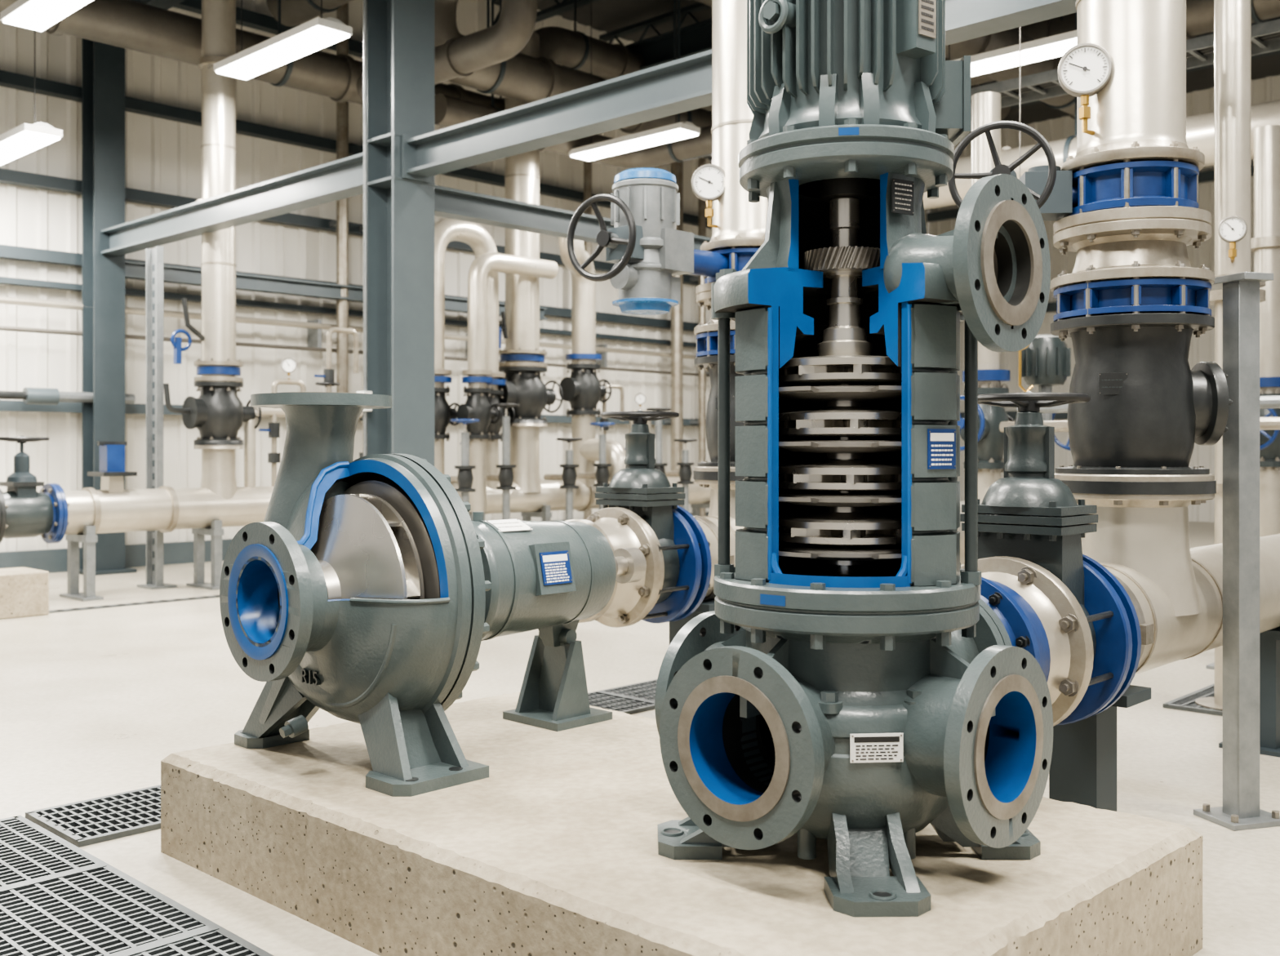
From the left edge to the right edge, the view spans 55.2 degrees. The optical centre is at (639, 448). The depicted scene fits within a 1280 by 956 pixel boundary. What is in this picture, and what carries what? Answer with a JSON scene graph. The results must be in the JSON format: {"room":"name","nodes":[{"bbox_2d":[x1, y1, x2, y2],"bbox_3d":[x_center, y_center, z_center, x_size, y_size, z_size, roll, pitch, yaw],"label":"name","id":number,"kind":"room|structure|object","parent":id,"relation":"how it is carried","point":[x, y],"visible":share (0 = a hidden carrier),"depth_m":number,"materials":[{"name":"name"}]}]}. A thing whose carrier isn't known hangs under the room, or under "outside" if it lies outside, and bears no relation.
{"room":"mechanical room","nodes":[
{"label":"mechanical room","id":0,"kind":"room"},
{"bbox_2d":[124,260,547,319],"bbox_3d":[-2.800,-1.560,12.383,0.120,0.140,4.890,0,0,44],"label":"steel beam","id":1,"kind":"structure","parent":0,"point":[133,269],"depth_m":11.68,"materials":[{"name":"grey metal"}]},
{"bbox_2d":[0,0,927,551],"bbox_3d":[-1.982,-2.090,13.774,0.030,6.300,19.980,0,0,44],"label":"wall","id":2,"kind":"structure","parent":0,"point":[163,156],"depth_m":11.54,"materials":[{"name":"white metal"}]},
{"bbox_2d":[0,276,696,347],"bbox_3d":[-1.914,-1.400,13.723,0.120,0.050,19.800,0,0,44],"label":"trim","id":3,"kind":"structure","parent":2,"relation":"attached to","point":[3,280],"depth_m":11.91,"materials":[{"name":"metal"}]},
{"bbox_2d":[0,244,697,331],"bbox_3d":[-1.914,-1.640,13.723,0.120,0.100,19.800,0,0,44],"label":"trim","id":4,"kind":"structure","parent":2,"relation":"attached to","point":[6,251],"depth_m":11.74,"materials":[{"name":"metal"}]},
{"bbox_2d":[0,400,697,426],"bbox_3d":[-1.914,-0.360,13.723,0.120,0.090,19.800,0,0,44],"label":"trim","id":5,"kind":"structure","parent":2,"relation":"attached to","point":[5,405],"depth_m":10.62,"materials":[{"name":"grey metal"}]},
{"bbox_2d":[0,168,706,285],"bbox_3d":[-1.914,-2.270,13.723,0.120,0.100,19.800,0,0,44],"label":"wall girt","id":6,"kind":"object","parent":2,"relation":"attached to","point":[13,177],"depth_m":11.19,"materials":[{"name":"metal"}]},
{"bbox_2d":[0,511,708,573],"bbox_3d":[-1.943,0.960,13.750,0.050,0.200,19.800,0,0,44],"label":"baseboard","id":7,"kind":"structure","parent":2,"relation":"attached to","point":[54,560],"depth_m":10.95,"materials":[{"name":"grey metal"}]},
{"bbox_2d":[0,296,709,377],"bbox_3d":[-1.863,-1.130,13.674,0.220,0.320,18.000,0,0,44],"label":"trim","id":8,"kind":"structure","parent":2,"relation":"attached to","point":[314,326],"depth_m":11.94,"materials":[{"name":"metal"}]},
{"bbox_2d":[0,70,711,228],"bbox_3d":[-1.914,-3.080,13.723,0.120,0.100,19.800,0,0,44],"label":"wall girt","id":9,"kind":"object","parent":2,"relation":"attached to","point":[7,79],"depth_m":11.78,"materials":[{"name":"metal"}]},
{"bbox_2d":[173,0,932,209],"bbox_3d":[-1.914,-4.140,13.723,0.120,0.120,19.800,0,0,44],"label":"trim","id":10,"kind":"structure","parent":2,"relation":"attached to","point":[252,20],"depth_m":11.83,"materials":[{"name":"metal"}]},
{"bbox_2d":[646,408,671,411],"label":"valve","id":11,"kind":"object","parent":2,"relation":"on","point":[647,409],"depth_m":11.97,"materials":[{"name":"metal"}]},
{"bbox_2d":[654,419,667,474],"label":"pipe","id":12,"kind":"object","parent":2,"relation":"on","point":[660,464],"depth_m":12.03,"materials":[{"name":"metal"}]},
{"bbox_2d":[493,0,597,25],"bbox_3d":[2.228,-4.890,10.179,10.915,0.390,0.120,0,0,44],"label":"joist","id":13,"kind":"object","parent":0,"point":[566,6],"visible":0.32,"depth_m":13.13,"materials":[{"name":"metal"}]},
{"bbox_2d":[561,17,711,78],"bbox_3d":[2.658,-4.240,10.756,9.860,0.300,0.180,0,0,44],"label":"steel beam","id":14,"kind":"structure","parent":0,"point":[695,38],"depth_m":12.91,"materials":[{"name":"grey metal"}]},
{"bbox_2d":[0,520,1279,955],"bbox_3d":[2.695,1.060,9.614,25.389,0.001,24.228,0,0,0],"label":"floor","id":15,"kind":"structure","parent":0,"point":[93,702],"depth_m":4.67,"materials":[{"name":"concrete"}]},
{"bbox_2d":[0,567,48,619],"bbox_3d":[-4.250,0.920,7.620,0.420,0.280,0.950,0,0,44],"label":"concrete curb","id":16,"kind":"object","parent":15,"relation":"on","point":[24,591],"visible":1,"depth_m":7.72,"materials":[{"name":"beige concrete"}]},
{"bbox_2d":[79,38,137,575],"bbox_3d":[-4.600,-2.090,10.500,0.400,6.300,0.400,0,0,44],"label":"steel column","id":17,"kind":"structure","parent":15,"relation":"on","point":[103,65],"depth_m":10.44,"materials":[{"name":"grey metal"}]},
{"bbox_2d":[0,386,135,404],"bbox_3d":[-5.275,-0.440,10.023,2.201,0.140,0.313,0,0,-45],"label":"pipe","id":18,"kind":"object","parent":17,"relation":"attached to","point":[42,396],"visible":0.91,"depth_m":10.19,"materials":[{"name":"silver metal"}]},
{"bbox_2d":[48,595,219,613],"bbox_3d":[-3.200,1.055,8.600,0.090,0.010,5.000,0,0,44],"label":"channel","id":19,"kind":"object","parent":15,"relation":"on","point":[211,596],"visible":0.34,"depth_m":8.32,"materials":[{"name":"metal"}]},
{"bbox_2d":[0,784,273,955],"bbox_3d":[-0.581,1.051,2.634,2.940,0.018,1.680,0,0,44],"label":"floor grate","id":20,"kind":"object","parent":15,"relation":"on","point":[57,898],"depth_m":2.86,"materials":[{"name":"black metal"}]},
{"bbox_2d":[137,245,177,589],"bbox_3d":[-3.700,-0.240,9.380,0.250,2.600,0.200,0,0,44],"label":"steel post","id":21,"kind":"object","parent":15,"relation":"on","point":[154,256],"visible":0.91,"depth_m":9.38,"materials":[{"name":"metal"}]},
{"bbox_2d":[0,0,711,601],"bbox_3d":[-1.559,-1.540,10.891,0.936,5.200,12.500,0,0,44],"label":"piping","id":22,"kind":"object","parent":15,"relation":"on","point":[218,414],"visible":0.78,"depth_m":9.63,"materials":[{"name":"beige metal"}]},
{"bbox_2d":[280,357,296,380],"bbox_3d":[-2.829,-0.630,9.864,0.120,0.210,0.040,0,0,-16],"label":"pressure gauge","id":23,"kind":"object","parent":22,"relation":"attached to","point":[288,365],"visible":1,"depth_m":9.85,"materials":[{"name":"white metal"}]},
{"bbox_2d":[634,393,645,409],"bbox_3d":[0.004,-0.480,12.829,0.120,0.210,0.040,0,0,0],"label":"pressure gauge","id":24,"kind":"object","parent":22,"relation":"attached to","point":[640,398],"visible":0.95,"depth_m":12.81,"materials":[{"name":"white metal"}]},
{"bbox_2d":[356,0,435,466],"bbox_3d":[-1.470,-2.090,7.500,0.450,6.300,0.450,0,0,44],"label":"steel column","id":25,"kind":"structure","parent":15,"relation":"on","point":[398,35],"depth_m":7.45,"materials":[{"name":"grey metal"}]},
{"bbox_2d":[132,0,184,9],"bbox_3d":[-1.296,-3.690,7.343,8.860,0.300,0.180,0,0,44],"label":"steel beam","id":26,"kind":"structure","parent":25,"relation":"attached to","point":[164,4],"depth_m":9.73,"materials":[{"name":"grey metal"}]},
{"bbox_2d":[101,152,363,255],"bbox_3d":[-3.042,-1.750,9.007,4.036,0.200,0.160,0,0,44],"label":"steel beam","id":27,"kind":"structure","parent":25,"relation":"attached to","point":[343,178],"depth_m":8.77,"materials":[{"name":"grey metal"}]},
{"bbox_2d":[434,185,711,249],"bbox_3d":[1.004,-1.560,10.088,0.140,0.160,6.840,0,0,44],"label":"steel beam","id":28,"kind":"structure","parent":25,"relation":"attached to","point":[449,202],"depth_m":8.13,"materials":[{"name":"grey metal"}]},
{"bbox_2d":[401,0,1076,182],"bbox_3d":[0.758,-1.750,5.374,5.840,0.260,0.200,0,0,44],"label":"steel beam","id":29,"kind":"structure","parent":25,"relation":"attached to","point":[684,84],"depth_m":6.24,"materials":[{"name":"grey metal"}]},
{"bbox_2d":[449,418,479,514],"bbox_3d":[-1.561,0.404,10.370,0.437,1.311,0.244,0,0,27],"label":"valve","id":30,"kind":"object","parent":15,"relation":"on","point":[464,478],"visible":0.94,"depth_m":10.29,"materials":[{"name":"metal"}]},
{"bbox_2d":[486,403,519,519],"bbox_3d":[-1.276,0.329,10.928,0.437,1.461,0.244,0,0,27],"label":"valve","id":31,"kind":"object","parent":15,"relation":"on","point":[505,477],"visible":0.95,"depth_m":10.85,"materials":[{"name":"metal"}]},
{"bbox_2d":[328,2,706,519],"bbox_3d":[-0.659,-1.740,14.764,0.319,5.600,6.957,0,0,44],"label":"vertical pipe","id":32,"kind":"object","parent":15,"relation":"on","point":[341,223],"visible":0.24,"depth_m":15.79,"materials":[{"name":"metal"}]},
{"bbox_2d":[543,437,582,520],"bbox_3d":[-0.732,0.479,11.238,0.437,1.161,0.244,0,0,27],"label":"valve","id":33,"kind":"object","parent":15,"relation":"on","point":[569,476],"visible":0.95,"depth_m":11.16,"materials":[{"name":"metal"}]},
{"bbox_2d":[577,422,614,510],"bbox_3d":[-0.447,0.404,11.796,0.437,1.311,0.244,0,0,27],"label":"valve","id":34,"kind":"object","parent":15,"relation":"on","point":[602,475],"visible":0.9,"depth_m":11.72,"materials":[{"name":"metal"}]},
{"bbox_2d":[587,679,657,714],"bbox_3d":[-0.050,1.051,5.150,0.380,0.018,1.120,0,0,44],"label":"floor grate","id":35,"kind":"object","parent":15,"relation":"on","point":[631,699],"depth_m":5.14,"materials":[{"name":"black metal"}]},
{"bbox_2d":[665,439,697,511],"bbox_3d":[0.382,0.479,12.663,0.437,1.161,0.244,0,0,27],"label":"valve","id":36,"kind":"object","parent":15,"relation":"on","point":[685,473],"visible":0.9,"depth_m":12.59,"materials":[{"name":"metal"}]},
{"bbox_2d":[160,692,1202,955],"bbox_3d":[-0.032,0.930,2.910,2.225,0.260,1.212,0,0,43],"label":"concrete plinth","id":37,"kind":"object","parent":15,"relation":"on","point":[553,852],"visible":0.7,"depth_m":2.49,"materials":[{"name":"beige concrete"}]},
{"bbox_2d":[219,391,646,796],"bbox_3d":[-0.444,0.327,3.289,1.293,0.946,0.785,0,0,-25],"label":"pump","id":38,"kind":"object","parent":37,"relation":"on","point":[367,593],"visible":1,"depth_m":3.02,"materials":[{"name":"grey paint"}]},
{"bbox_2d":[654,0,1053,917],"bbox_3d":[0.415,-0.278,2.468,0.726,2.155,0.720,0,0,44],"label":"pump","id":39,"kind":"object","parent":37,"relation":"on","point":[849,684],"visible":1,"depth_m":2.31,"materials":[{"name":"grey paint"}]},
{"bbox_2d":[564,0,982,644],"bbox_3d":[1.321,-1.740,5.891,0.513,5.600,4.552,0,0,44],"label":"piping","id":40,"kind":"object","parent":15,"relation":"on","point":[679,548],"visible":0.49,"depth_m":4.53,"materials":[{"name":"metal"}]},
{"bbox_2d":[691,164,724,227],"bbox_3d":[0.277,-1.007,4.882,0.146,0.250,0.060,0,0,0],"label":"pressure gauge","id":41,"kind":"object","parent":40,"relation":"attached to","point":[707,180],"visible":1,"depth_m":4.86,"materials":[{"name":"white metal"}]},
{"bbox_2d":[957,91,1014,500],"bbox_3d":[1.913,-0.465,6.862,0.317,3.050,0.517,0,0,44],"label":"vertical pipe","id":42,"kind":"object","parent":15,"relation":"on","point":[985,106],"visible":0.43,"depth_m":6.82,"materials":[{"name":"metal"}]},
{"bbox_2d":[1021,334,1071,421],"bbox_3d":[2.350,0.200,7.100,0.280,1.720,0.275,0,0,0],"label":"motor","id":43,"kind":"object","parent":15,"relation":"on","point":[1046,362],"visible":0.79,"depth_m":7.00,"materials":[{"name":"metal"}]},
{"bbox_2d":[1052,413,1075,466],"bbox_3d":[2.713,-0.465,7.362,0.317,3.050,0.517,0,0,44],"label":"stand","id":44,"kind":"object","parent":15,"relation":"on","point":[1057,442],"visible":0.02,"depth_m":7.23,"materials":[{"name":"paint"}]},
{"bbox_2d":[947,0,1279,811],"bbox_3d":[2.325,-1.740,4.491,0.530,5.600,4.836,0,0,44],"label":"discharge pipeline","id":45,"kind":"object","parent":15,"relation":"on","point":[1090,568],"visible":0.87,"depth_m":3.35,"materials":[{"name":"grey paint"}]},
{"bbox_2d":[1057,42,1112,135],"bbox_3d":[1.250,-1.007,3.441,0.144,0.250,0.066,0,0,20],"label":"pressure gauge","id":46,"kind":"object","parent":45,"relation":"attached to","point":[1086,68],"visible":1,"depth_m":3.42,"materials":[{"name":"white metal"}]},
{"bbox_2d":[999,395,1279,669],"bbox_3d":[2.942,0.400,5.819,2.600,1.320,0.160,0,0,44],"label":"pipe","id":47,"kind":"object","parent":15,"relation":"on","point":[1265,402],"visible":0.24,"depth_m":5.90,"materials":[{"name":"metal"}]},
{"bbox_2d":[1162,683,1222,715],"bbox_3d":[2.750,1.051,5.350,0.420,0.018,1.320,0,0,44],"label":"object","id":48,"kind":"structure","parent":15,"relation":"on","point":[1186,702],"depth_m":5.03,"materials":[{"name":"black metal"}]},
{"bbox_2d":[1195,0,1265,710],"bbox_3d":[2.420,-2.090,5.000,0.280,6.300,0.280,0,0,0],"label":"vertical pipe","id":49,"kind":"object","parent":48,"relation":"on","point":[1233,18],"visible":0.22,"depth_m":4.95,"materials":[{"name":"white metal"}]},
{"bbox_2d":[1217,215,1247,262],"bbox_3d":[2.374,-0.840,4.905,0.104,0.175,0.090,0,0,26],"label":"pressure gauge","id":50,"kind":"object","parent":49,"relation":"attached to","point":[1232,229],"visible":1,"depth_m":4.87,"materials":[{"name":"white metal"}]},
{"bbox_2d":[1193,271,1279,831],"bbox_3d":[1.696,0.282,3.572,0.190,1.555,0.310,0,0,-16],"label":"post","id":51,"kind":"object","parent":15,"relation":"on","point":[1240,810],"visible":0.97,"depth_m":3.47,"materials":[{"name":"metal"}]},
{"bbox_2d":[1251,124,1279,537],"bbox_3d":[3.863,-0.465,7.562,0.317,3.050,0.517,0,0,44],"label":"vertical pipe","id":52,"kind":"object","parent":15,"relation":"on","point":[1265,243],"visible":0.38,"depth_m":7.53,"materials":[{"name":"metal"}]},
{"bbox_2d":[599,2,711,45],"bbox_3d":[3.403,-4.890,11.408,10.915,0.390,0.120,0,0,44],"label":"joist","id":53,"kind":"object","parent":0,"point":[690,10],"visible":0.21,"depth_m":14.48,"materials":[{"name":"metal"}]},
{"bbox_2d":[537,0,1279,136],"bbox_3d":[2.695,-5.240,9.614,25.389,0.001,24.228,0,0,0],"label":"ceiling","id":54,"kind":"structure","parent":0,"point":[607,15],"depth_m":15.07,"materials":[{"name":"black metal"}]},
{"bbox_2d":[0,30,62,165],"bbox_3d":[-4.750,-3.735,9.200,1.400,3.011,0.260,0,0,44],"label":"linear light","id":55,"kind":"object","parent":54,"relation":"hanging from","point":[24,139],"visible":1,"depth_m":8.84,"materials":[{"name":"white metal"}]},
{"bbox_2d":[0,0,93,31],"bbox_3d":[-3.500,-3.985,7.450,1.400,2.511,0.260,0,0,44],"label":"linear light","id":56,"kind":"object","parent":54,"relation":"hanging from","point":[35,15],"visible":1,"depth_m":7.67,"materials":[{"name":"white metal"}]},
{"bbox_2d":[213,0,352,79],"bbox_3d":[-2.500,-3.985,8.500,1.400,2.511,0.260,0,0,44],"label":"linear light","id":57,"kind":"object","parent":54,"relation":"hanging from","point":[317,33],"visible":1,"depth_m":8.37,"materials":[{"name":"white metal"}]},
{"bbox_2d":[266,0,352,26],"bbox_3d":[0.084,-4.502,7.864,9.000,1.476,0.452,0,0,44],"label":"pipe","id":58,"kind":"object","parent":54,"relation":"hanging from","point":[293,12],"visible":0.95,"depth_m":10.67,"materials":[{"name":"metal"}]},
{"bbox_2d":[0,0,711,127],"bbox_3d":[-1.918,-4.138,11.426,0.407,2.203,14.000,0,0,44],"label":"pipe","id":59,"kind":"object","parent":54,"relation":"hanging from","point":[130,24],"visible":0.27,"depth_m":10.21,"materials":[{"name":"metal"}]},
{"bbox_2d":[356,0,537,101],"bbox_3d":[-1.053,-4.042,9.042,3.300,2.397,0.294,0,0,44],"label":"pipe","id":60,"kind":"object","parent":54,"relation":"hanging from","point":[459,57],"visible":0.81,"depth_m":8.97,"materials":[{"name":"metal"}]},
{"bbox_2d":[434,0,711,133],"bbox_3d":[1.642,-4.152,12.025,2.725,2.176,7.827,0,0,44],"label":"pipe","id":61,"kind":"object","parent":54,"relation":"hanging from","point":[522,77],"visible":0.23,"depth_m":10.69,"materials":[{"name":"metal"}]},
{"bbox_2d":[434,0,711,168],"bbox_3d":[0.263,-3.992,10.275,3.347,2.497,2.547,0,0,44],"label":"pipe","id":62,"kind":"object","parent":54,"relation":"hanging from","point":[449,111],"visible":0.31,"depth_m":11.44,"materials":[{"name":"metal"}]},
{"bbox_2d":[568,0,700,160],"bbox_3d":[-0.070,-3.985,11.050,1.400,2.511,0.260,0,0,44],"label":"linear light","id":63,"kind":"object","parent":54,"relation":"hanging from","point":[679,131],"visible":1,"depth_m":10.93,"materials":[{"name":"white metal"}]},
{"bbox_2d":[695,0,1010,119],"bbox_3d":[0.482,-4.725,11.446,0.362,1.031,12.000,0,0,44],"label":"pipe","id":64,"kind":"object","parent":54,"relation":"hanging from","point":[1005,111],"visible":0.02,"depth_m":15.56,"materials":[{"name":"metal"}]},
{"bbox_2d":[682,18,1279,164],"bbox_3d":[2.900,-3.995,9.600,6.500,2.490,0.420,0,0,44],"label":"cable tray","id":65,"kind":"object","parent":54,"relation":"hanging from","point":[1265,36],"visible":0.27,"depth_m":9.17,"materials":[{"name":"metal"}]},
{"bbox_2d":[948,30,1076,76],"bbox_3d":[2.650,-3.985,8.600,1.400,2.511,0.260,0,0,44],"label":"linear light","id":66,"kind":"object","parent":54,"relation":"hanging from","point":[1055,46],"visible":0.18,"depth_m":8.51,"materials":[{"name":"white plastic"}]},
{"bbox_2d":[1019,26,1020,122],"bbox_3d":[1.797,-1.768,5.800,0.005,0.447,0.030,0,0,8],"label":"hook","id":67,"kind":"object","parent":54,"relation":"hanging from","point":[1020,27],"depth_m":5.80,"materials":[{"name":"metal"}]},
{"bbox_2d":[1018,344,1033,391],"bbox_3d":[1.825,-0.382,5.797,0.063,0.220,0.030,0,0,8],"label":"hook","id":68,"kind":"object","parent":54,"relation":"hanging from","point":[1020,375],"depth_m":5.79,"materials":[{"name":"metal"}]},
{"bbox_2d":[945,16,1208,168],"bbox_3d":[3.345,-4.216,10.861,0.497,2.049,9.000,0,0,44],"label":"pipe","id":69,"kind":"object","parent":54,"relation":"hanging from","point":[1065,103],"visible":0.12,"depth_m":10.52,"materials":[{"name":"metal"}]},
{"bbox_2d":[922,12,1279,209],"bbox_3d":[4.228,-3.643,8.869,8.200,3.195,0.430,0,0,44],"label":"pipe","id":70,"kind":"object","parent":54,"relation":"hanging from","point":[1200,128],"visible":0.1,"depth_m":9.52,"materials":[{"name":"metal"}]},
{"bbox_2d":[970,0,1279,85],"bbox_3d":[4.300,-4.449,11.500,8.000,1.582,0.566,0,0,44],"label":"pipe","id":71,"kind":"object","parent":54,"relation":"hanging from","point":[1200,14],"visible":0.15,"depth_m":10.76,"materials":[{"name":"metal"}]},
{"bbox_2d":[927,75,1279,522],"bbox_3d":[9.966,-2.090,16.180,13.980,6.300,0.030,0,0,44],"label":"wall","id":72,"kind":"structure","parent":0,"point":[1267,89],"depth_m":19.26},
{"bbox_2d":[964,302,1056,319],"bbox_3d":[9.914,-2.240,16.112,13.800,0.140,0.120,0,0,44],"label":"trim","id":73,"kind":"structure","parent":72,"relation":"attached to","point":[1051,307],"depth_m":19.31,"materials":[{"name":"grey metal"}]},
{"bbox_2d":[960,411,1067,420],"bbox_3d":[9.914,-0.540,16.112,13.800,0.140,0.120,0,0,44],"label":"trim","id":74,"kind":"structure","parent":72,"relation":"attached to","point":[1012,414],"depth_m":19.32,"materials":[{"name":"grey metal"}]},
{"bbox_2d":[1019,130,1020,157],"bbox_3d":[1.797,-1.441,5.800,0.005,0.123,0.030,0,0,8],"label":"hook","id":75,"kind":"object","parent":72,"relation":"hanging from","point":[1020,131],"depth_m":5.80,"materials":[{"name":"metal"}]},
{"bbox_2d":[927,164,1253,222],"bbox_3d":[9.914,-3.940,16.112,13.800,0.140,0.120,0,0,44],"label":"trim","id":76,"kind":"structure","parent":72,"relation":"attached to","point":[1205,176],"depth_m":20.49,"materials":[{"name":"grey metal"}]},
{"bbox_2d":[970,17,1279,116],"bbox_3d":[6.926,-4.890,15.095,10.915,0.390,0.120,0,0,44],"label":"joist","id":77,"kind":"object","parent":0,"point":[1276,51],"visible":0.02,"depth_m":15.06,"materials":[{"name":"metal"}]}
]}

